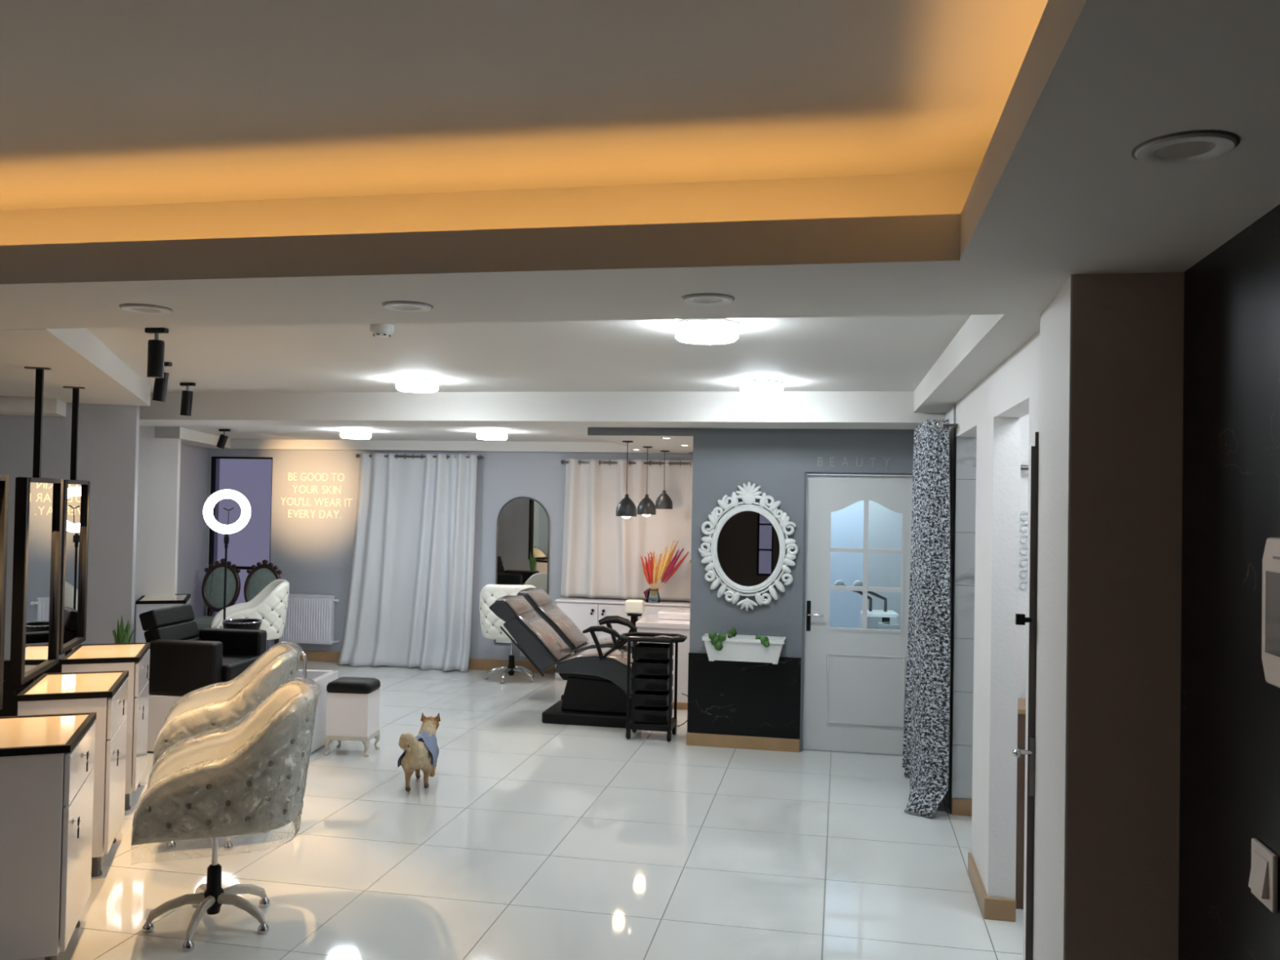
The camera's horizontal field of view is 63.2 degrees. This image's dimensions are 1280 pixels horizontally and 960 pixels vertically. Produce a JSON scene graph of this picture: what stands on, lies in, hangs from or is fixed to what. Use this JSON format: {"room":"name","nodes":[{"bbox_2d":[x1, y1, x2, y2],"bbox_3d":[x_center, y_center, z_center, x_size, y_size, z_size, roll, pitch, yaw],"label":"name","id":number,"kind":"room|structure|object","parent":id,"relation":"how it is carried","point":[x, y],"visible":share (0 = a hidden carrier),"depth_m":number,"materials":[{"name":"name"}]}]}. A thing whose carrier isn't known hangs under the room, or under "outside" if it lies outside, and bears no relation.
{"room":"salon","nodes":[
{"label":"salon","id":0,"kind":"room"},
{"bbox_2d":[0,402,139,660],"bbox_3d":[-4.311,0.555,7.202,1.465,2.600,0.180,1,-1,-20],"label":"wall","id":1,"kind":"structure","parent":0,"point":[108,443],"depth_m":7.30,"materials":[{"name":"grey paint"}]},
{"bbox_2d":[0,658,62,716],"bbox_3d":[-4.318,1.543,7.084,1.420,0.620,0.016,1,-1,-20],"label":"trim","id":2,"kind":"structure","parent":1,"relation":"attached to","point":[10,704],"depth_m":7.09,"materials":[{"name":"black wood"}]},
{"bbox_2d":[0,395,66,417],"bbox_3d":[-4.116,-0.495,7.003,0.390,0.100,0.350,1,-1,-20],"label":"trim","id":3,"kind":"structure","parent":1,"relation":"attached to","point":[9,405],"depth_m":6.86,"materials":[{"name":"white paint"}]},
{"bbox_2d":[0,328,151,406],"bbox_3d":[-4.459,-0.641,5.976,5.144,0.140,3.196,1,-1,11],"label":"ceiling","id":4,"kind":"structure","parent":0,"point":[75,357],"depth_m":5.35,"materials":[{"name":"white paint"}]},
{"bbox_2d":[133,426,181,643],"bbox_3d":[-4.678,0.703,9.336,0.953,2.370,0.292,1,-1,-19],"label":"wall pillar","id":5,"kind":"structure","parent":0,"point":[159,459],"depth_m":9.31,"materials":[{"name":"white paint"}]},
{"bbox_2d":[177,444,208,637],"bbox_3d":[-4.777,0.616,10.947,0.178,2.600,1.104,1,-1,-10],"label":"wall","id":6,"kind":"structure","parent":0,"point":[192,539],"depth_m":10.92,"materials":[{"name":"grey paint"}]},
{"bbox_2d":[154,426,231,448],"bbox_3d":[-4.470,-0.409,10.370,0.375,0.100,2.303,1,-1,-9],"label":"ceiling strip","id":7,"kind":"object","parent":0,"point":[188,437],"visible":0.71,"depth_m":9.73,"materials":[{"name":"white paint"}]},
{"bbox_2d":[204,448,693,661],"bbox_3d":[-0.769,0.687,10.752,8.800,2.600,0.180,1,-1,11],"label":"wall","id":8,"kind":"structure","parent":0,"point":[313,555],"depth_m":11.12,"materials":[{"name":"grey paint"}]},
{"bbox_2d":[207,456,272,649],"bbox_3d":[-4.372,0.830,11.408,0.752,2.165,0.060,1,-1,11],"label":"window","id":9,"kind":"structure","parent":8,"relation":"in","point":[213,458],"depth_m":11.46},
{"bbox_2d":[279,593,339,644],"bbox_3d":[-3.545,1.485,11.127,0.702,0.515,0.108,1,-1,11],"label":"radiator","id":10,"kind":"object","parent":8,"relation":"attached to","point":[309,618],"visible":0.91,"depth_m":11.07,"materials":[{"name":"white metal"}]},
{"bbox_2d":[280,472,352,518],"bbox_3d":[-3.485,0.167,11.195,0.835,0.488,0.006,1,-1,11],"label":"sign","id":11,"kind":"object","parent":8,"relation":"attached to","point":[335,487],"depth_m":11.20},
{"bbox_2d":[270,648,555,674],"bbox_3d":[-1.915,1.910,10.848,4.250,0.115,0.016,1,-1,11],"label":"baseboard","id":12,"kind":"structure","parent":8,"relation":"attached to","point":[311,655],"depth_m":10.79,"materials":[{"name":"brown wood"}]},
{"bbox_2d":[355,453,484,459],"bbox_3d":[-2.313,-0.244,10.919,1.404,0.044,0.122,1,-1,11],"label":"curtain rod","id":13,"kind":"object","parent":8,"relation":"attached to","point":[357,455],"visible":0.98,"depth_m":10.88,"materials":[{"name":"metal"}]},
{"bbox_2d":[337,453,477,671],"bbox_3d":[-2.442,0.836,10.809,1.485,2.229,0.195,1,-1,11],"label":"window curtain","id":14,"kind":"object","parent":13,"relation":"hanging from","point":[410,601],"visible":1,"depth_m":10.87,"materials":[{"name":"white fabric"}]},
{"bbox_2d":[493,496,550,644],"bbox_3d":[-1.214,0.933,10.727,0.569,1.526,0.019,1,-1,11],"label":"arched mirror","id":15,"kind":"object","parent":8,"relation":"attached to","point":[523,524],"visible":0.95,"depth_m":10.73,"materials":[{"name":"clear glass"}]},
{"bbox_2d":[206,439,690,453],"bbox_3d":[-2.302,-0.358,10.910,5.700,0.102,0.140,1,-1,11],"label":"ceiling","id":16,"kind":"structure","parent":0,"point":[255,444],"depth_m":10.81,"materials":[{"name":"white paint"}]},
{"bbox_2d":[21,649,1023,959],"bbox_3d":[-1.669,1.889,4.225,11.563,0.080,14.138,1,-1,11],"label":"floor","id":17,"kind":"structure","parent":0,"point":[528,838],"depth_m":5.16,"materials":[{"name":"tile"}]},
{"bbox_2d":[0,475,9,710],"bbox_3d":[-2.619,0.627,4.057,0.110,2.400,0.664,1,-1,-16],"label":"mirror","id":18,"kind":"object","parent":17,"relation":"on","point":[4,479],"visible":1,"depth_m":4.35,"materials":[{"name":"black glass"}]},
{"bbox_2d":[9,366,63,687],"bbox_3d":[-3.038,0.642,5.226,0.110,2.400,0.682,1,-1,-16],"label":"mirror","id":19,"kind":"object","parent":17,"relation":"on","point":[38,500],"visible":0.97,"depth_m":5.16,"materials":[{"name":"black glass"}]},
{"bbox_2d":[24,482,57,675],"bbox_3d":[-3.031,0.479,5.230,0.020,0.930,0.572,1,-1,-16],"label":"mirror glass","id":20,"kind":"object","parent":19,"relation":"attached to","point":[41,598],"depth_m":5.27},
{"bbox_2d":[0,712,96,959],"bbox_3d":[-2.365,1.401,4.022,0.417,0.862,0.610,1,-1,-20],"label":"base cabinet","id":21,"kind":"object","parent":17,"relation":"on","point":[47,761],"visible":1,"depth_m":3.78,"materials":[{"name":"white laminate"}]},
{"bbox_2d":[16,670,128,876],"bbox_3d":[-2.732,1.413,5.048,0.417,0.862,0.610,1,-1,-20],"label":"base cabinet","id":22,"kind":"object","parent":17,"relation":"on","point":[104,693],"visible":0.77,"depth_m":4.83,"materials":[{"name":"white laminate"}]},
{"bbox_2d":[58,386,90,655],"bbox_3d":[-3.357,0.652,6.112,0.110,2.400,0.603,1,-1,-16],"label":"mirror","id":23,"kind":"object","parent":17,"relation":"on","point":[76,504],"visible":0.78,"depth_m":6.12,"materials":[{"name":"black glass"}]},
{"bbox_2d":[62,484,84,646],"bbox_3d":[-3.349,0.489,6.117,0.020,0.930,0.493,1,-1,-16],"label":"mirror glass","id":24,"kind":"object","parent":23,"relation":"attached to","point":[73,609],"depth_m":6.17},
{"bbox_2d":[60,642,150,810],"bbox_3d":[-3.093,1.425,6.056,0.417,0.862,0.610,1,-1,-20],"label":"base cabinet","id":25,"kind":"object","parent":17,"relation":"on","point":[135,658],"visible":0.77,"depth_m":5.85,"materials":[{"name":"white laminate"}]},
{"bbox_2d":[112,614,134,643],"bbox_3d":[-3.284,1.361,6.583,0.170,1.004,0.170,1,-1,11],"label":"snake plant","id":26,"kind":"object","parent":17,"relation":"on","point":[122,636],"visible":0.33,"depth_m":6.58,"materials":[{"name":"green plant"}]},
{"bbox_2d":[135,593,191,643],"bbox_3d":[-4.178,1.463,9.140,0.417,0.862,0.610,1,-1,-20],"label":"base cabinet","id":27,"kind":"object","parent":17,"relation":"on","point":[144,603],"visible":0.16,"depth_m":8.85,"materials":[{"name":"white laminate"}]},
{"bbox_2d":[146,693,186,753],"bbox_3d":[-3.093,1.686,7.508,0.867,0.395,0.800,1,-1,4],"label":"platform","id":28,"kind":"object","parent":17,"relation":"on","point":[159,705],"visible":0.03,"depth_m":7.12,"materials":[{"name":"white laminate"}]},
{"bbox_2d":[138,603,266,695],"bbox_3d":[-3.157,1.205,7.505,0.689,0.565,0.770,1,-1,7],"label":"armchair","id":29,"kind":"object","parent":28,"relation":"on","point":[181,663],"visible":0.88,"depth_m":7.22,"materials":[{"name":"black leather"}]},
{"bbox_2d":[138,603,195,631],"bbox_3d":[-3.424,0.992,7.542,0.144,0.149,0.500,1,-1,7],"label":"cushion","id":30,"kind":"object","parent":29,"relation":"on","point":[180,617],"depth_m":7.46,"materials":[{"name":"black leather"}]},
{"bbox_2d":[143,620,199,642],"bbox_3d":[-3.387,1.117,7.535,0.144,0.149,0.500,1,-1,7],"label":"cushion","id":31,"kind":"object","parent":29,"relation":"on","point":[173,629],"depth_m":7.45,"materials":[{"name":"black leather"}]},
{"bbox_2d":[193,558,240,636],"bbox_3d":[-4.399,1.369,10.651,0.429,1.102,0.546,1,-1,4],"label":"chair","id":32,"kind":"object","parent":17,"relation":"on","point":[215,602],"visible":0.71,"depth_m":10.85,"materials":[{"name":"brown wood"}]},
{"bbox_2d":[130,676,321,951],"bbox_3d":[-1.714,1.360,4.358,0.704,0.980,0.673,1,-1,-20],"label":"salon chair","id":33,"kind":"object","parent":17,"relation":"on","point":[251,777],"visible":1,"depth_m":4.16,"materials":[{"name":"beige leather"}]},
{"bbox_2d":[203,489,250,628],"bbox_3d":[-3.526,0.986,8.846,0.429,1.812,0.378,1,-1,-22],"label":"ring light","id":34,"kind":"object","parent":17,"relation":"on","point":[245,506],"visible":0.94,"depth_m":8.88,"materials":[{"name":"white"}]},
{"bbox_2d":[152,640,302,850],"bbox_3d":[-2.154,1.373,5.473,0.704,0.980,0.673,1,-1,-20],"label":"salon chair","id":35,"kind":"object","parent":17,"relation":"on","point":[221,706],"visible":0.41,"depth_m":5.25,"materials":[{"name":"beige leather"}]},
{"bbox_2d":[222,618,262,630],"bbox_3d":[-3.205,1.514,8.354,0.320,0.767,0.320,1,-1,11],"label":"bowl","id":36,"kind":"object","parent":17,"relation":"on","point":[237,624],"visible":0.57,"depth_m":8.28,"materials":[{"name":"ceramic"}]},
{"bbox_2d":[210,578,288,639],"bbox_3d":[-3.665,1.433,9.776,0.676,0.965,0.622,2,-1,-25],"label":"salon chair","id":37,"kind":"object","parent":17,"relation":"on","point":[270,605],"visible":0.65,"depth_m":9.64,"materials":[{"name":"beige leather"}]},
{"bbox_2d":[244,560,282,644],"bbox_3d":[-3.953,1.376,10.584,0.429,1.102,0.546,1,-1,8],"label":"chair","id":38,"kind":"object","parent":17,"relation":"on","point":[258,578],"visible":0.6,"depth_m":10.81,"materials":[{"name":"brown wood"}]},
{"bbox_2d":[297,651,337,753],"bbox_3d":[-2.452,1.524,7.368,0.420,0.721,0.608,1,-1,4],"label":"foot bath","id":39,"kind":"object","parent":17,"relation":"on","point":[322,677],"visible":0.14,"depth_m":7.35,"materials":[{"name":"ceramic"}]},
{"bbox_2d":[324,676,380,756],"bbox_3d":[-2.004,1.648,7.267,0.319,0.516,0.259,1,-1,5],"label":"stool","id":40,"kind":"object","parent":17,"relation":"on","point":[353,704],"visible":1,"depth_m":7.15,"materials":[{"name":"leather"}]},
{"bbox_2d":[326,676,380,693],"bbox_3d":[-2.000,1.429,7.271,0.319,0.077,0.258,1,-1,5],"label":"cushion","id":41,"kind":"object","parent":40,"relation":"on","point":[344,685],"depth_m":7.16,"materials":[{"name":"black leather"}]},
{"bbox_2d":[397,712,440,791],"bbox_3d":[-1.354,1.697,6.534,0.219,0.402,0.610,1,-1,2],"label":"dog","id":42,"kind":"object","parent":17,"relation":"on","point":[421,752],"visible":1,"depth_m":6.33},
{"bbox_2d":[479,584,536,684],"bbox_3d":[-1.257,1.485,10.194,0.622,0.965,0.676,1,-1,-1],"label":"salon chair","id":43,"kind":"object","parent":17,"relation":"on","point":[491,624],"visible":0.56,"depth_m":9.93,"materials":[{"name":"beige leather"}]},
{"bbox_2d":[488,595,636,728],"bbox_3d":[-0.572,1.462,8.546,1.257,0.975,0.618,1,-1,11],"label":"chair","id":44,"kind":"object","parent":17,"relation":"on","point":[595,692],"visible":0.84,"depth_m":8.32,"materials":[{"name":"grey leather"}]},
{"bbox_2d":[516,587,635,700],"bbox_3d":[-0.543,1.476,9.264,1.128,0.975,0.559,1,-1,11],"label":"chair","id":45,"kind":"object","parent":17,"relation":"on","point":[542,603],"visible":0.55,"depth_m":9.16,"materials":[{"name":"grey leather"}]},
{"bbox_2d":[555,597,690,680],"bbox_3d":[-0.008,1.593,10.192,1.675,0.795,0.208,1,-1,11],"label":"base cabinet","id":46,"kind":"object","parent":17,"relation":"on","point":[584,613],"visible":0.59,"depth_m":10.19,"materials":[{"name":"white laminate"}]},
{"bbox_2d":[555,597,690,606],"bbox_3d":[0.001,1.206,10.206,1.675,0.020,0.195,1,-1,11],"label":"countertop","id":47,"kind":"structure","parent":46,"relation":"on","point":[566,600],"depth_m":10.20,"materials":[{"name":"white laminate"}]},
{"bbox_2d":[640,540,688,603],"bbox_3d":[0.240,0.888,10.154,0.488,0.623,0.144,1,-1,11],"label":"vase","id":48,"kind":"object","parent":47,"relation":"on","point":[652,573],"visible":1,"depth_m":10.15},
{"bbox_2d":[624,599,644,632],"bbox_3d":[-0.056,1.551,9.707,0.260,0.860,0.260,1,-1,11],"label":"support","id":49,"kind":"object","parent":17,"relation":"on","point":[633,608],"visible":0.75,"depth_m":9.66,"materials":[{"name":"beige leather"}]},
{"bbox_2d":[619,631,687,742],"bbox_3d":[0.095,1.566,7.905,0.508,0.767,0.328,1,-1,11],"label":"trolley","id":50,"kind":"object","parent":17,"relation":"on","point":[652,664],"visible":1,"depth_m":7.78,"materials":[{"name":"black plastic"}]},
{"bbox_2d":[620,635,685,643],"bbox_3d":[0.101,1.212,7.911,0.480,0.007,0.300,1,-1,11],"label":"tray","id":51,"kind":"object","parent":50,"relation":"on","point":[646,638],"depth_m":7.78,"materials":[{"name":"black plastic"}]},
{"bbox_2d":[635,608,689,702],"bbox_3d":[0.334,1.580,9.267,0.650,0.800,0.615,1,-1,11],"label":"base cabinet","id":52,"kind":"object","parent":17,"relation":"on","point":[667,620],"depth_m":8.98,"materials":[{"name":"white laminate"}]},
{"bbox_2d":[635,614,689,629],"bbox_3d":[0.340,1.267,9.273,0.650,0.045,0.615,1,-1,11],"label":"countertop","id":53,"kind":"structure","parent":52,"relation":"on","point":[650,620],"depth_m":9.02,"materials":[{"name":"stone"}]},
{"bbox_2d":[657,608,689,620],"bbox_3d":[0.433,1.216,9.365,0.505,0.065,0.300,1,-1,11],"label":"basin","id":54,"kind":"object","parent":52,"relation":"in","point":[664,614],"depth_m":9.25,"materials":[{"name":"white ceramic"}]},
{"bbox_2d":[834,579,900,630],"bbox_3d":[1.866,1.407,8.424,0.575,1.170,0.460,1,-1,5],"label":"machine","id":55,"kind":"object","parent":17,"relation":"on","point":[884,619],"visible":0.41,"depth_m":8.37,"materials":[{"name":"white plastic"}]},
{"bbox_2d":[1015,698,1026,909],"bbox_3d":[1.807,1.478,4.777,0.221,0.890,0.280,1,-1,11],"label":"door","id":56,"kind":"structure","parent":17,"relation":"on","point":[1021,702],"depth_m":4.66,"materials":[{"name":"brown wood"}]},
{"bbox_2d":[139,425,905,442],"bbox_3d":[-1.202,-0.530,9.482,9.200,0.230,2.930,1,-1,11],"label":"ceiling","id":57,"kind":"structure","parent":0,"point":[237,432],"depth_m":9.54,"materials":[{"name":"white paint"}]},
{"bbox_2d":[340,429,371,439],"bbox_3d":[-2.540,-0.407,9.297,0.270,0.072,0.270,1,-1,11],"label":"ceiling lamp","id":58,"kind":"object","parent":57,"relation":"attached to","point":[344,433],"visible":1,"depth_m":9.19,"materials":[{"name":"white plastic"}]},
{"bbox_2d":[476,430,507,439],"bbox_3d":[-1.288,-0.389,9.053,0.270,0.072,0.270,1,-1,11],"label":"ceiling lamp","id":59,"kind":"object","parent":57,"relation":"attached to","point":[481,434],"visible":1,"depth_m":8.95,"materials":[{"name":"white plastic"}]},
{"bbox_2d":[587,427,695,518],"bbox_3d":[0.217,-0.030,9.092,0.869,0.723,2.673,1,-1,11],"label":"pendant lamp","id":60,"kind":"object","parent":57,"relation":"attached to","point":[626,508],"depth_m":8.47,"materials":[{"name":"black metal"}]},
{"bbox_2d":[0,0,1048,210],"bbox_3d":[-2.441,-0.992,0.734,6.360,0.080,5.525,1,-1,11],"label":"ceiling","id":61,"kind":"structure","parent":0,"point":[104,103],"depth_m":2.36,"materials":[{"name":"white paint"}]},
{"bbox_2d":[87,315,970,392],"bbox_3d":[-1.350,-0.741,5.567,10.800,0.160,3.620,1,-1,11],"label":"ceiling","id":62,"kind":"structure","parent":0,"point":[876,353],"depth_m":5.42,"materials":[{"name":"white paint"}]},
{"bbox_2d":[144,327,168,377],"bbox_3d":[-2.206,-0.580,4.742,0.100,0.225,0.070,1,-1,11],"label":"track spotlight","id":63,"kind":"object","parent":62,"relation":"attached to","point":[156,348],"visible":1,"depth_m":4.72,"materials":[{"name":"black metal"}]},
{"bbox_2d":[151,361,172,401],"bbox_3d":[-2.759,-0.565,6.000,0.105,0.228,0.070,1,-1,11],"label":"track spotlight","id":64,"kind":"object","parent":62,"relation":"attached to","point":[160,387],"visible":0.74,"depth_m":5.97,"materials":[{"name":"black metal"}]},
{"bbox_2d":[179,382,195,416],"bbox_3d":[-3.092,-0.551,7.104,0.100,0.227,0.070,1,-1,11],"label":"track spotlight","id":65,"kind":"object","parent":62,"relation":"attached to","point":[187,396],"visible":1,"depth_m":7.08,"materials":[{"name":"black metal"}]},
{"bbox_2d":[369,324,394,337],"bbox_3d":[-1.125,-0.650,4.533,0.104,0.052,0.104,1,-1,11],"label":"smoke detector","id":66,"kind":"object","parent":62,"relation":"attached to","point":[382,331],"visible":0.98,"depth_m":4.50,"materials":[{"name":"white plastic"}]},
{"bbox_2d":[395,377,439,392],"bbox_3d":[-1.425,-0.606,6.659,0.270,0.072,0.270,1,-1,11],"label":"ceiling lamp","id":67,"kind":"object","parent":62,"relation":"attached to","point":[415,384],"visible":1,"depth_m":6.56,"materials":[{"name":"white plastic"}]},
{"bbox_2d":[674,318,739,344],"bbox_3d":[0.279,-0.618,4.341,0.270,0.072,0.270,1,-1,11],"label":"ceiling lamp","id":68,"kind":"object","parent":62,"relation":"attached to","point":[714,331],"visible":0.98,"depth_m":4.25,"materials":[{"name":"white plastic"}]},
{"bbox_2d":[739,379,783,395],"bbox_3d":[0.753,-0.570,6.439,0.270,0.072,0.270,1,-1,11],"label":"ceiling lamp","id":69,"kind":"object","parent":62,"relation":"attached to","point":[750,387],"visible":1,"depth_m":6.33,"materials":[{"name":"white plastic"}]},
{"bbox_2d":[139,391,945,429],"bbox_3d":[-0.558,-0.537,7.559,10.000,0.265,0.600,1,-1,11],"label":"ceiling beam","id":70,"kind":"structure","parent":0,"point":[803,409],"depth_m":7.32,"materials":[{"name":"white paint"}]},
{"bbox_2d":[0,0,1279,329],"bbox_3d":[-2.423,-0.649,0.587,11.400,0.030,6.600,1,-1,11],"label":"soffit","id":71,"kind":"structure","parent":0,"point":[1078,202],"depth_m":2.40,"materials":[{"name":"white paint"}]},
{"bbox_2d":[119,303,173,314],"bbox_3d":[-1.627,-0.562,3.426,0.160,0.008,0.160,1,-1,11],"label":"recessed light","id":72,"kind":"object","parent":71,"relation":"attached to","point":[135,308],"visible":1,"depth_m":3.41,"materials":[{"name":"white plastic"}]},
{"bbox_2d":[381,300,433,311],"bbox_3d":[-0.736,-0.548,3.294,0.160,0.008,0.160,1,-1,11],"label":"recessed light","id":73,"kind":"object","parent":71,"relation":"attached to","point":[403,306],"visible":1,"depth_m":3.28,"materials":[{"name":"white plastic"}]},
{"bbox_2d":[0,170,977,245],"bbox_3d":[-2.444,-0.817,0.730,6.360,0.310,5.525,1,-1,11],"label":"cove","id":74,"kind":"object","parent":71,"relation":"attached to","point":[938,193],"depth_m":3.12,"materials":[{"name":"white paint"}]},
{"bbox_2d":[0,0,1108,286],"bbox_3d":[-2.446,-0.689,0.728,5.700,0.115,4.865,1,-1,11],"label":"trim","id":75,"kind":"structure","parent":71,"relation":"attached to","point":[1064,28],"depth_m":2.71,"materials":[{"name":"white paint"}]},
{"bbox_2d":[680,293,734,305],"bbox_3d":[0.201,-0.535,3.086,0.160,0.008,0.160,1,-1,11],"label":"recessed light","id":76,"kind":"object","parent":71,"relation":"attached to","point":[698,299],"visible":1,"depth_m":3.07,"materials":[{"name":"white plastic"}]},
{"bbox_2d":[1131,129,1239,165],"bbox_3d":[0.902,-0.547,1.722,0.160,0.008,0.160,1,-1,11],"label":"recessed light","id":77,"kind":"object","parent":71,"relation":"attached to","point":[1175,148],"visible":1,"depth_m":1.71,"materials":[{"name":"white plastic"}]},
{"bbox_2d":[686,427,914,752],"bbox_3d":[1.307,0.798,7.557,1.900,2.335,0.148,1,-1,11],"label":"wall","id":78,"kind":"structure","parent":0,"point":[777,460],"depth_m":7.58,"materials":[{"name":"grey paint"}]},
{"bbox_2d":[702,633,786,664],"bbox_3d":[0.750,1.219,7.500,0.590,0.176,0.192,1,-1,11],"label":"planter box","id":79,"kind":"object","parent":78,"relation":"attached to","point":[746,648],"visible":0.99,"depth_m":7.42,"materials":[{"name":"white plastic"}]},
{"bbox_2d":[708,626,737,650],"bbox_3d":[0.592,1.139,7.477,0.204,0.163,0.116,1,-1,11],"label":"ivy plant","id":80,"kind":"object","parent":79,"relation":"in","point":[716,639],"visible":1,"depth_m":7.44,"materials":[{"name":"green plant"}]},
{"bbox_2d":[697,480,798,611],"bbox_3d":[0.786,0.480,7.575,0.731,0.952,0.042,1,-1,11],"label":"oval mirror","id":81,"kind":"object","parent":78,"relation":"attached to","point":[748,548],"visible":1,"depth_m":7.58,"materials":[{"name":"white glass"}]},
{"bbox_2d":[716,511,779,586],"bbox_3d":[0.790,0.501,7.591,0.476,0.566,0.008,1,-1,11],"label":"mirror glass","id":82,"kind":"object","parent":81,"relation":"attached to","point":[748,542],"depth_m":7.59,"materials":[{"name":"mirror"}]},
{"bbox_2d":[800,471,912,755],"bbox_3d":[1.631,0.961,7.504,0.898,2.020,0.120,1,-1,11],"label":"door","id":83,"kind":"structure","parent":78,"relation":"in","point":[854,679],"depth_m":7.52,"materials":[{"name":"white wood"}]},
{"bbox_2d":[804,474,863,660],"bbox_3d":[2.377,0.719,9.355,3.290,2.600,0.100,1,-1,11],"label":"wall","id":84,"kind":"structure","parent":0,"point":[846,523],"depth_m":9.40,"materials":[{"name":"glass"}]},
{"bbox_2d":[866,475,902,622],"bbox_3d":[3.002,0.847,9.164,1.985,2.360,0.030,1,-1,11],"label":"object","id":85,"kind":"structure","parent":84,"relation":"attached to","point":[885,525],"depth_m":9.31,"materials":[{"name":"glass"}]},
{"bbox_2d":[949,404,976,813],"bbox_3d":[2.619,0.661,6.008,1.559,2.600,0.140,1,-1,11],"label":"wall","id":86,"kind":"structure","parent":0,"point":[961,751],"depth_m":6.08,"materials":[{"name":"tile"}]},
{"bbox_2d":[951,798,972,816],"bbox_3d":[2.428,1.910,5.938,1.248,0.092,0.016,1,-1,11],"label":"baseboard","id":87,"kind":"structure","parent":86,"relation":"attached to","point":[959,806],"depth_m":6.04,"materials":[{"name":"brown wood"}]},
{"bbox_2d":[913,313,1041,413],"bbox_3d":[1.618,-0.547,4.996,0.350,0.140,3.600,1,-1,11],"label":"beam","id":88,"kind":"structure","parent":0,"point":[984,341],"depth_m":4.36,"materials":[{"name":"white paint"}]},
{"bbox_2d":[944,330,1039,959],"bbox_3d":[1.738,0.731,5.281,0.115,2.400,4.200,1,-1,11],"label":"wall","id":89,"kind":"structure","parent":0,"point":[992,412],"depth_m":4.56,"materials":[{"name":"white paint"}]},
{"bbox_2d":[935,421,957,427],"bbox_3d":[1.855,-0.307,6.484,0.124,0.040,1.080,1,-1,10],"label":"curtain rod","id":90,"kind":"object","parent":89,"relation":"attached to","point":[940,424],"visible":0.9,"depth_m":6.00,"materials":[{"name":"metal"}]},
{"bbox_2d":[902,419,950,818],"bbox_3d":[1.750,0.803,6.547,0.242,2.296,1.156,1,-1,8],"label":"curtain","id":91,"kind":"object","parent":90,"relation":"hanging from","point":[926,744],"visible":0.99,"depth_m":6.10,"materials":[{"name":"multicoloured fabric"}]},
{"bbox_2d":[968,852,987,915],"bbox_3d":[1.568,1.874,4.835,0.016,0.092,0.590,1,-1,11],"label":"baseboard","id":92,"kind":"structure","parent":89,"relation":"attached to","point":[980,892],"depth_m":4.81,"materials":[{"name":"brown wood"}]},
{"bbox_2d":[983,897,1016,921],"bbox_3d":[1.566,1.868,4.526,0.131,0.092,0.018,1,-1,11],"label":"baseboard","id":93,"kind":"structure","parent":89,"relation":"attached to","point":[994,908],"depth_m":4.52,"materials":[{"name":"brown wood"}]},
{"bbox_2d":[1032,274,1072,959],"bbox_3d":[1.163,0.677,2.949,0.005,2.400,0.599,1,-1,14],"label":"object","id":94,"kind":"structure","parent":89,"relation":"attached to","point":[1056,319],"depth_m":2.90,"materials":[{"name":"white paint"}]},
{"bbox_2d":[1017,413,1029,698],"bbox_3d":[2.460,0.638,4.918,1.433,2.600,0.120,1,-1,11],"label":"wall","id":95,"kind":"structure","parent":0,"point":[1024,420],"depth_m":4.98,"materials":[{"name":"white paint"}]},
{"bbox_2d":[1018,511,1027,590],"bbox_3d":[1.846,0.337,4.980,0.061,0.377,0.011,1,-1,11],"label":"wall ornament","id":96,"kind":"object","parent":95,"relation":"attached to","point":[1023,512],"visible":0.73,"depth_m":4.98,"materials":[{"name":"metal"}]},
{"bbox_2d":[1065,271,1184,959],"bbox_3d":[1.283,0.679,2.924,0.270,2.400,0.598,1,-1,11],"label":"wall pier","id":97,"kind":"object","parent":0,"point":[1126,560],"visible":0.78,"depth_m":2.64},
{"bbox_2d":[1013,431,1039,959],"bbox_3d":[1.264,0.864,3.347,0.078,2.025,0.318,0,-1,29],"label":"door","id":98,"kind":"structure","parent":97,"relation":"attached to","point":[1020,619],"depth_m":3.25,"materials":[{"name":"metal"}]},
{"bbox_2d":[1177,204,1279,959],"bbox_3d":[0.827,0.609,-0.363,0.120,2.400,6.030,1,-1,11],"label":"wall","id":99,"kind":"structure","parent":0,"point":[1229,766],"depth_m":2.28,"materials":[{"name":"paint"}]},
{"bbox_2d":[1248,838,1278,913],"bbox_3d":[1.221,0.776,2.046,0.022,0.110,0.110,1,-1,11],"label":"light switch","id":100,"kind":"object","parent":99,"relation":"attached to","point":[1263,880],"visible":1,"depth_m":2.02,"materials":[{"name":"white plastic"}]},
{"bbox_2d":[1262,537,1279,688],"bbox_3d":[1.192,0.243,1.877,0.031,0.288,0.290,1,-1,11],"label":"intercom","id":101,"kind":"object","parent":99,"relation":"attached to","point":[1271,557],"visible":1,"depth_m":1.97,"materials":[{"name":"white plastic"}]},
{"bbox_3d":[0.708,0.798,9.060,0.130,2.370,2.573,1,-1,11],"label":"wall","id":102,"kind":"structure","parent":0,"visible":0},
{"bbox_2d":[560,460,689,464],"bbox_3d":[0.037,-0.170,10.436,1.722,0.044,0.044,1,-1,11],"label":"curtain rod","id":103,"kind":"object","parent":102,"relation":"attached to","point":[562,462],"visible":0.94,"depth_m":10.45,"materials":[{"name":"metal"}]},
{"bbox_2d":[560,458,693,601],"bbox_3d":[0.021,0.495,10.405,1.682,1.400,0.096,1,-1,11],"label":"window curtain","id":104,"kind":"object","parent":103,"relation":"hanging from","point":[602,549],"visible":0.71,"depth_m":10.45,"materials":[{"name":"beige fabric"}]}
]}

